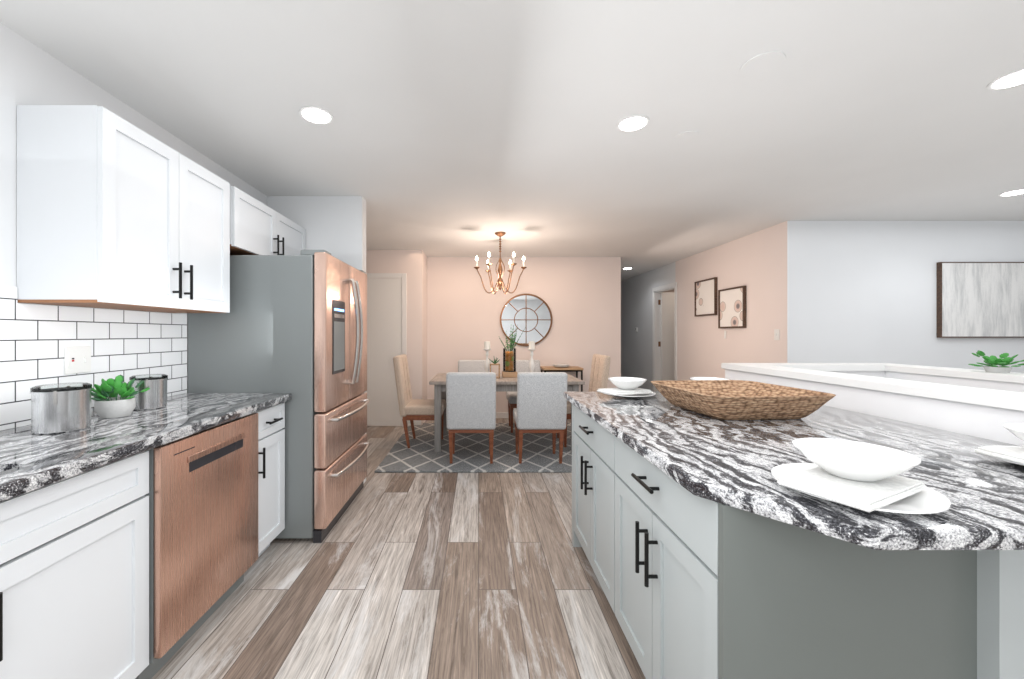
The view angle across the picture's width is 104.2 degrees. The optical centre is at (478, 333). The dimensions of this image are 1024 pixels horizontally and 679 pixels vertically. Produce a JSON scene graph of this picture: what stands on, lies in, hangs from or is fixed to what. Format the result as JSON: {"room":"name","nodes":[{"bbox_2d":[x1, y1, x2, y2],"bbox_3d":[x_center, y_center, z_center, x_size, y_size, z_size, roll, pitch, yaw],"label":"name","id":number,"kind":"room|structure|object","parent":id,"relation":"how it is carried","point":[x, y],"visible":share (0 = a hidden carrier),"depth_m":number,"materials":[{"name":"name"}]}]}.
{"room":"kitchen","nodes":[
{"label":"kitchen","id":0,"kind":"room"},
{"bbox_2d":[0,22,266,392],"bbox_3d":[-1.830,0.060,0.825,0.100,2.440,5.050,0,0,0],"label":"wall","id":1,"kind":"structure","parent":0,"point":[31,73],"depth_m":1.58,"materials":[{"name":"white paint"}]},
{"bbox_2d":[0,285,186,430],"bbox_3d":[-1.775,0.090,0.708,0.008,0.539,3.416,0,0,0],"label":"tile backsplash","id":2,"kind":"structure","parent":1,"relation":"attached to","point":[35,339],"depth_m":1.76,"materials":[{"name":"white tile"}]},
{"bbox_2d":[64,346,90,374],"bbox_3d":[-1.764,0.115,1.755,0.014,0.120,0.116,0,0,0],"label":"outlet","id":3,"kind":"object","parent":2,"relation":"attached to","point":[77,359],"visible":1,"depth_m":1.75,"materials":[{"name":"white paint"}]},
{"bbox_2d":[17,105,229,312],"bbox_3d":[-1.593,-0.500,1.925,0.368,0.760,0.790,0,0,0],"label":"upper cabinet","id":4,"kind":"object","parent":1,"relation":"attached to","point":[114,211],"visible":1,"depth_m":1.58,"materials":[{"name":"white wood"}]},
{"bbox_2d":[267,196,365,482],"bbox_3d":[-1.790,0.060,3.410,1.620,2.440,0.120,0,0,0],"label":"wall","id":5,"kind":"structure","parent":0,"point":[335,226],"depth_m":3.35,"materials":[{"name":"white paint"}]},
{"bbox_2d":[230,186,305,254],"bbox_3d":[-1.593,-0.700,2.848,0.368,0.360,0.975,0,0,0],"label":"upper cabinet","id":6,"kind":"object","parent":5,"relation":"attached to","point":[257,227],"visible":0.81,"depth_m":2.64,"materials":[{"name":"white wood"}]},
{"bbox_2d":[366,250,426,425],"bbox_3d":[-1.690,0.060,5.815,1.820,2.440,0.630,0,0,0],"label":"wall","id":7,"kind":"structure","parent":0,"point":[412,264],"depth_m":5.50,"materials":[{"name":"paint"}]},
{"bbox_2d":[366,273,406,426],"bbox_3d":[-1.455,0.223,5.460,0.920,2.115,0.077,0,0,0],"label":"door","id":8,"kind":"structure","parent":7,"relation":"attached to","point":[386,318],"depth_m":5.49,"materials":[{"name":"white wood"}]},
{"bbox_2d":[408,420,420,425],"bbox_3d":[-0.885,1.235,5.492,0.190,0.090,0.013,0,0,0],"label":"baseboard","id":9,"kind":"structure","parent":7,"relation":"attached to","point":[417,422],"depth_m":5.49,"materials":[{"name":"white wood"}]},
{"bbox_2d":[151,418,645,678],"bbox_3d":[2.000,1.305,4.000,9.400,0.050,11.400,0,0,0],"label":"floor","id":10,"kind":"structure","parent":0,"point":[442,576],"depth_m":1.93,"materials":[{"name":"brown wood"}]},
{"bbox_2d":[132,402,284,585],"bbox_3d":[-1.474,0.841,2.234,0.607,0.878,0.341,0,0,0],"label":"base cabinet","id":11,"kind":"object","parent":10,"relation":"on","point":[271,420],"depth_m":2.16,"materials":[{"name":"white painted wood"},{"name":"black metal"}]},
{"bbox_2d":[0,393,291,501],"bbox_3d":[-1.454,0.380,0.707,0.647,0.040,3.414,0,0,0],"label":"countertop","id":12,"kind":"structure","parent":11,"relation":"on","point":[29,461],"depth_m":1.39,"materials":[{"name":"stone"}]},
{"bbox_2d":[30,382,91,434],"bbox_3d":[-1.560,0.275,1.490,0.162,0.169,0.162,0,0,0],"label":"canister","id":13,"kind":"object","parent":12,"relation":"on","point":[61,409],"visible":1,"depth_m":1.44,"materials":[{"name":"metal"}]},
{"bbox_2d":[91,375,149,417],"bbox_3d":[-1.596,0.270,1.737,0.189,0.180,0.219,0,0,0],"label":"potted plant","id":14,"kind":"object","parent":12,"relation":"on","point":[114,405],"visible":1,"depth_m":1.70,"materials":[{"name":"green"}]},
{"bbox_2d":[129,374,167,409],"bbox_3d":[-1.600,0.280,1.930,0.146,0.159,0.146,0,0,0],"label":"canister","id":15,"kind":"object","parent":12,"relation":"on","point":[154,396],"visible":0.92,"depth_m":1.89,"materials":[{"name":"metal"}]},
{"bbox_2d":[135,413,257,678],"bbox_3d":[-1.423,0.844,1.740,0.584,0.872,0.636,0,0,0],"label":"dishwasher","id":16,"kind":"object","parent":11,"relation":"in","point":[202,494],"visible":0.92,"depth_m":1.61,"materials":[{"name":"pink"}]},
{"bbox_2d":[188,250,369,542],"bbox_3d":[-1.312,0.383,2.875,0.928,1.795,0.910,0,0,0],"label":"refrigerator","id":17,"kind":"object","parent":10,"relation":"on","point":[295,326],"visible":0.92,"depth_m":2.42,"materials":[{"name":"grey metal"}]},
{"bbox_2d":[374,423,571,472],"bbox_3d":[0.370,1.271,4.640,2.660,0.018,1.960,0,0,0],"label":"rug","id":18,"kind":"object","parent":10,"relation":"on","point":[470,455],"visible":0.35,"depth_m":4.15,"materials":[{"name":"grey fabric"}]},
{"bbox_2d":[393,354,445,447],"bbox_3d":[-0.663,0.752,4.560,0.547,1.018,0.470,0,0,0],"label":"end chair","id":19,"kind":"object","parent":18,"relation":"on","point":[411,409],"visible":0.94,"depth_m":4.34,"materials":[{"name":"beige fabric"}]},
{"bbox_2d":[446,372,495,463],"bbox_3d":[-0.070,0.812,3.964,0.470,0.898,0.532,0,0,0],"label":"chair","id":20,"kind":"object","parent":18,"relation":"on","point":[470,402],"visible":0.98,"depth_m":3.73,"materials":[{"name":"grey fabric"}]},
{"bbox_2d":[458,360,491,371],"bbox_3d":[-0.050,0.812,5.296,0.470,0.898,0.532,0,0,0],"label":"chair","id":21,"kind":"object","parent":18,"relation":"on","point":[470,365],"visible":0.15,"depth_m":5.48,"materials":[{"name":"grey fabric"}]},
{"bbox_2d":[429,373,584,451],"bbox_3d":[0.300,0.881,4.620,1.640,0.760,0.880,0,0,0],"label":"dining table","id":22,"kind":"object","parent":18,"relation":"on","point":[438,381],"visible":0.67,"depth_m":4.23,"materials":[{"name":"grey wood"}]},
{"bbox_2d":[483,341,490,371],"bbox_3d":[0.100,0.295,4.620,0.104,0.410,0.102,0,0,0],"label":"candlestick","id":23,"kind":"object","parent":22,"relation":"on","point":[487,349],"visible":0.73,"depth_m":4.60,"materials":[{"name":"white paint"}]},
{"bbox_2d":[488,357,499,377],"bbox_3d":[0.178,0.376,4.503,0.131,0.249,0.126,0,0,0],"label":"potted plant","id":24,"kind":"object","parent":22,"relation":"on","point":[495,363],"visible":0.94,"depth_m":4.49,"materials":[{"name":"brown wood"}]},
{"bbox_2d":[499,325,525,377],"bbox_3d":[0.387,0.195,4.623,0.307,0.610,0.223,0,0,0],"label":"potted plant","id":25,"kind":"object","parent":22,"relation":"on","point":[509,365],"visible":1,"depth_m":4.57,"materials":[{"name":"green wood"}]},
{"bbox_2d":[528,341,535,371],"bbox_3d":[0.620,0.295,4.620,0.104,0.410,0.102,0,0,0],"label":"candlestick","id":26,"kind":"object","parent":22,"relation":"on","point":[531,349],"visible":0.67,"depth_m":4.60,"materials":[{"name":"white ceramic"}]},
{"bbox_2d":[506,360,539,432],"bbox_3d":[0.620,0.812,5.296,0.470,0.898,0.532,0,0,0],"label":"chair","id":27,"kind":"object","parent":18,"relation":"on","point":[521,366],"visible":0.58,"depth_m":5.43,"materials":[{"name":"grey fabric"}]},
{"bbox_2d":[513,372,567,463],"bbox_3d":[0.600,0.812,3.964,0.470,0.898,0.532,0,0,0],"label":"chair","id":28,"kind":"object","parent":18,"relation":"on","point":[541,404],"visible":1,"depth_m":3.73,"materials":[{"name":"grey fabric"}]},
{"bbox_2d":[557,354,610,446],"bbox_3d":[1.194,0.752,4.620,0.547,1.018,0.470,0,0,0],"label":"end chair","id":29,"kind":"object","parent":18,"relation":"on","point":[600,368],"visible":0.23,"depth_m":4.45,"materials":[{"name":"beige fabric"}]},
{"bbox_2d":[540,366,583,391],"bbox_3d":[1.215,0.885,5.835,0.570,0.790,0.330,0,0,0],"label":"console table","id":30,"kind":"object","parent":10,"relation":"on","point":[576,369],"visible":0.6,"depth_m":5.68,"materials":[{"name":"brown wood"}]},
{"bbox_2d":[553,364,568,366],"bbox_3d":[1.210,0.471,5.830,0.240,0.036,0.240,0,0,0],"label":"tray","id":31,"kind":"object","parent":30,"relation":"on","point":[560,365],"visible":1,"depth_m":5.76,"materials":[{"name":"white"}]},
{"bbox_2d":[563,396,1023,678],"bbox_3d":[1.125,0.840,1.657,1.191,0.880,1.545,0,0,0],"label":"kitchen island","id":32,"kind":"object","parent":10,"relation":"on","point":[712,548],"depth_m":0.92,"materials":[{"name":"grey wood"}]},
{"bbox_2d":[563,392,1023,555],"bbox_3d":[1.138,0.380,1.605,1.215,0.040,1.750,0,0,0],"label":"island countertop","id":33,"kind":"structure","parent":32,"relation":"on","point":[730,463],"depth_m":1.00,"materials":[{"name":"stone"}]},
{"bbox_2d":[597,377,654,397],"bbox_3d":[0.848,0.310,2.300,0.322,0.098,0.299,0,0,0],"label":"place setting","id":34,"kind":"object","parent":33,"relation":"on","point":[627,387],"visible":1,"depth_m":2.24,"materials":[{"name":"white ceramic"}]},
{"bbox_2d":[690,377,730,379],"bbox_3d":[1.331,0.310,2.300,0.318,0.098,0.299,0,0,0],"label":"place setting","id":35,"kind":"object","parent":33,"relation":"on","point":[703,378],"visible":0.12,"depth_m":2.38,"materials":[{"name":"white ceramic"}]},
{"bbox_2d":[651,380,835,419],"bbox_3d":[1.180,0.304,1.850,0.560,0.110,0.560,0,0,-4],"label":"wicker basket","id":36,"kind":"object","parent":33,"relation":"on","point":[734,400],"visible":1,"depth_m":1.67,"materials":[{"name":"brown wicker"}]},
{"bbox_2d":[771,438,950,513],"bbox_3d":[0.828,0.310,0.892,0.322,0.098,0.292,0,0,0],"label":"place setting","id":37,"kind":"object","parent":33,"relation":"on","point":[863,476],"visible":1,"depth_m":0.84,"materials":[{"name":"white ceramic"}]},
{"bbox_2d":[975,424,1023,465],"bbox_3d":[1.553,0.310,1.050,0.314,0.098,0.300,0,0,0],"label":"place setting","id":38,"kind":"object","parent":33,"relation":"on","point":[1013,454],"visible":1,"depth_m":1.09,"materials":[{"name":"white ceramic"}]},
{"bbox_2d":[0,0,1023,280],"bbox_3d":[2.000,-1.190,4.000,9.400,0.060,11.400,0,0,0],"label":"ceiling","id":39,"kind":"structure","parent":0,"point":[462,128],"depth_m":2.03,"materials":[{"name":"white paint"}]},
{"bbox_2d":[299,106,332,124],"bbox_3d":[-0.856,-1.156,2.103,0.170,0.007,0.173,0,0,0],"label":"recessed light","id":40,"kind":"object","parent":39,"relation":"in","point":[316,115],"depth_m":2.10,"materials":[{"name":"white plastic"}]},
{"bbox_2d":[474,232,526,293],"bbox_3d":[0.250,-0.812,4.580,0.614,0.695,0.540,0,0,0],"label":"chandelier","id":41,"kind":"object","parent":39,"relation":"hanging from","point":[500,282],"visible":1,"depth_m":4.57,"materials":[{"name":"brown metal"}]},
{"bbox_2d":[617,115,649,131],"bbox_3d":[0.847,-1.156,2.182,0.170,0.007,0.166,0,0,0],"label":"recessed light","id":42,"kind":"object","parent":39,"relation":"in","point":[635,122],"depth_m":2.18,"materials":[{"name":"white"}]},
{"bbox_2d":[740,51,785,76],"bbox_3d":[1.214,-1.156,1.702,0.160,0.007,0.158,0,0,0],"label":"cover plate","id":43,"kind":"object","parent":39,"relation":"in","point":[762,63],"depth_m":1.71,"materials":[{"name":"white plastic"}]},
{"bbox_2d":[987,69,1023,89],"bbox_3d":[2.427,-1.156,1.805,0.167,0.007,0.142,0,0,0],"label":"recessed light","id":44,"kind":"object","parent":39,"relation":"in","point":[1015,78],"depth_m":1.82,"materials":[{"name":"white"}]},
{"bbox_2d":[998,189,1023,195],"bbox_3d":[4.381,-1.156,3.245,0.179,0.007,0.138,0,0,0],"label":"recessed light","id":45,"kind":"object","parent":39,"relation":"in","point":[1015,192],"depth_m":3.27,"materials":[{"name":"white"}]},
{"bbox_2d":[427,257,620,411],"bbox_3d":[0.690,0.060,6.080,2.940,2.440,0.100,0,0,0],"label":"wall","id":46,"kind":"structure","parent":0,"point":[580,297],"depth_m":6.03,"materials":[{"name":"paint"}]},
{"bbox_2d":[496,412,513,417],"bbox_3d":[0.700,1.235,6.022,2.920,0.090,0.013,0,0,0],"label":"baseboard","id":47,"kind":"structure","parent":46,"relation":"attached to","point":[501,414],"depth_m":6.02,"materials":[{"name":"white"}]},
{"bbox_2d":[500,294,551,345],"bbox_3d":[0.720,-0.210,6.015,0.794,0.794,0.028,0,0,0],"label":"round mirror","id":48,"kind":"object","parent":46,"relation":"attached to","point":[532,313],"visible":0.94,"depth_m":6.02,"materials":[{"name":"silver glass"}]},
{"bbox_2d":[660,290,673,380],"bbox_3d":[3.985,0.060,8.250,1.430,2.440,0.100,0,0,0],"label":"wall","id":49,"kind":"structure","parent":0,"point":[660,331],"depth_m":8.20,"materials":[{"name":"grey paint"}]},
{"bbox_2d":[621,221,786,390],"bbox_3d":[3.220,0.060,6.840,0.100,2.440,5.520,0,0,0],"label":"wall","id":50,"kind":"structure","parent":0,"point":[755,263],"depth_m":5.27,"materials":[{"name":"paint"}]},
{"bbox_2d":[652,282,676,391],"bbox_3d":[3.212,0.228,6.780,0.116,2.105,0.890,0,0,0],"label":"door frame","id":51,"kind":"structure","parent":50,"relation":"attached to","point":[667,302],"depth_m":6.72,"materials":[{"name":"white wood"}]},
{"bbox_2d":[694,277,717,316],"bbox_3d":[3.152,-0.500,5.520,0.034,0.500,0.500,0,0,0],"label":"picture frame","id":52,"kind":"object","parent":50,"relation":"attached to","point":[705,297],"visible":1,"depth_m":5.49,"materials":[{"name":"brown wood"}]},
{"bbox_2d":[718,286,746,327],"bbox_3d":[3.152,-0.320,4.950,0.034,0.500,0.500,0,0,0],"label":"picture frame","id":53,"kind":"object","parent":50,"relation":"attached to","point":[732,307],"visible":1,"depth_m":4.91,"materials":[{"name":"beige paper"}]},
{"bbox_2d":[774,329,778,339],"bbox_3d":[3.163,0.010,4.220,0.014,0.116,0.070,0,0,0],"label":"switch plate","id":54,"kind":"object","parent":50,"relation":"attached to","point":[776,334],"visible":1,"depth_m":4.22,"materials":[{"name":"white paint"}]},
{"bbox_2d":[801,363,884,370],"bbox_3d":[2.332,0.745,2.763,0.750,1.070,0.201,0,0,0],"label":"wall","id":55,"kind":"structure","parent":0,"point":[848,366],"depth_m":2.66,"materials":[{"name":"white paint"}]},
{"bbox_2d":[721,363,1023,446],"bbox_3d":[1.847,0.745,1.581,0.201,1.070,2.563,0,0,0],"label":"wall","id":56,"kind":"structure","parent":0,"point":[984,404],"depth_m":1.68,"materials":[{"name":"white paint"}]},
{"bbox_2d":[787,221,1023,372],"bbox_3d":[4.935,0.060,4.130,3.530,2.440,0.100,0,0,0],"label":"wall","id":57,"kind":"structure","parent":0,"point":[861,291],"depth_m":4.08,"materials":[{"name":"white paint"}]},
{"bbox_2d":[937,262,1023,337],"bbox_3d":[5.450,-0.345,4.058,1.500,0.770,0.042,0,0,0],"label":"canvas art","id":58,"kind":"object","parent":57,"relation":"attached to","point":[980,299],"visible":1,"depth_m":4.04,"materials":[{"name":"grey fabric"}]},
{"bbox_2d":[885,363,1023,386],"bbox_3d":[2.823,0.745,1.581,0.201,1.070,2.563,0,0,0],"label":"wall","id":59,"kind":"structure","parent":0,"point":[1015,379],"depth_m":2.28,"materials":[{"name":"white paint"}]},
{"bbox_2d":[968,350,1023,372],"bbox_3d":[2.819,0.150,2.155,0.203,0.119,0.226,0,0,0],"label":"potted plant","id":60,"kind":"object","parent":59,"relation":"on","point":[992,361],"visible":1,"depth_m":2.15,"materials":[{"name":"green plant"}]}
]}

